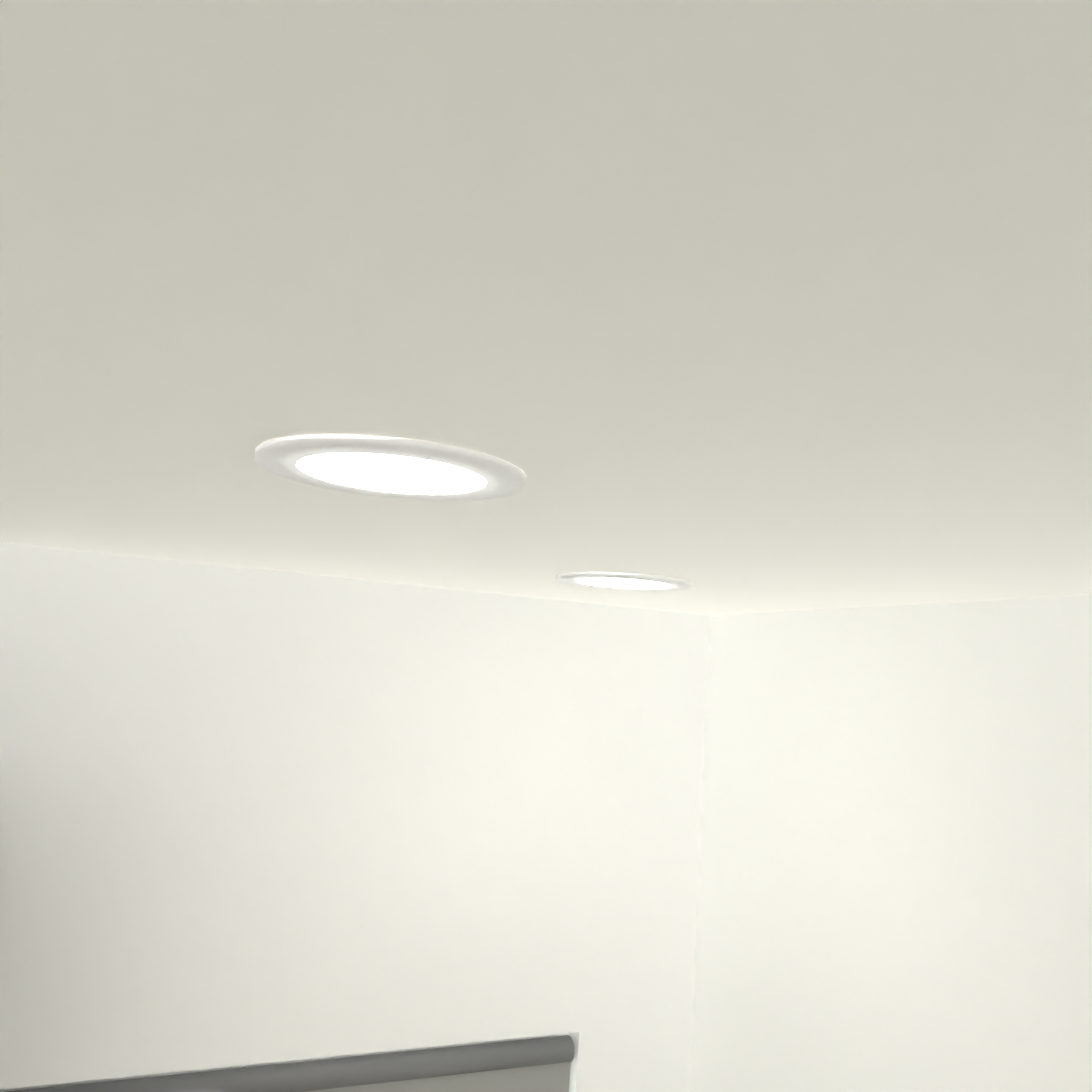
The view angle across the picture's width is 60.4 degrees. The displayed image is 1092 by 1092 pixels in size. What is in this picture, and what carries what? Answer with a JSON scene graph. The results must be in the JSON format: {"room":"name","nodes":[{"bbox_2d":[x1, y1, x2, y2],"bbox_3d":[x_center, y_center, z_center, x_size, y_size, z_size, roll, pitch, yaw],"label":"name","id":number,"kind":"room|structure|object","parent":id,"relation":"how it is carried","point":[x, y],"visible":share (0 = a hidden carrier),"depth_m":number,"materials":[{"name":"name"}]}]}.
{"room":"room interior","nodes":[
{"label":"room interior","id":0,"kind":"room"},
{"bbox_2d":[0,543,709,1091],"bbox_3d":[-2.488,1.150,0.448,6.110,2.740,0.120,7,-8,-23],"label":"wall","id":1,"kind":"structure","parent":0,"point":[252,817],"depth_m":1.43,"materials":[{"name":"white paint"}]},
{"bbox_2d":[0,1033,567,1091],"bbox_3d":[-0.396,1.147,1.357,0.902,0.788,0.125,7,-8,-23],"label":"kitchen window","id":2,"kind":"structure","parent":1,"relation":"in","point":[183,1072],"depth_m":1.39,"materials":[{"name":"white"}]},
{"bbox_2d":[4,1035,573,1091],"bbox_3d":[-0.375,0.975,1.359,0.880,0.424,0.040,7,-8,-23],"label":"roller shade","id":3,"kind":"object","parent":2,"relation":"attached to","point":[535,1065],"visible":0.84,"depth_m":1.43,"materials":[{"name":"grey fabric"}]},
{"bbox_2d":[0,0,1091,615],"bbox_3d":[-0.606,-0.672,-3.370,6.110,0.080,8.940,7,-8,-23],"label":"ceiling","id":4,"kind":"structure","parent":0,"point":[742,306],"depth_m":0.31,"materials":[{"name":"white paint"}]},
{"bbox_2d":[255,434,526,500],"bbox_3d":[-0.101,-0.049,0.618,0.176,0.004,0.176,7,-8,-23],"label":"recessed light","id":5,"kind":"object","parent":4,"relation":"in","point":[391,467],"visible":0.88,"depth_m":0.59,"materials":[{"name":"white plastic"}]},
{"bbox_2d":[556,572,691,590],"bbox_3d":[0.101,0.047,1.214,0.176,0.004,0.176,7,-8,-23],"label":"recessed light","id":6,"kind":"object","parent":4,"relation":"in","point":[625,581],"visible":0.98,"depth_m":1.19,"materials":[{"name":"white plastic"}]},
{"bbox_2d":[689,596,1091,1091],"bbox_3d":[2.055,1.063,-2.434,0.120,2.740,8.820,7,-8,-23],"label":"wall","id":7,"kind":"structure","parent":0,"point":[895,878],"depth_m":1.26,"materials":[{"name":"white paint"}]}
]}

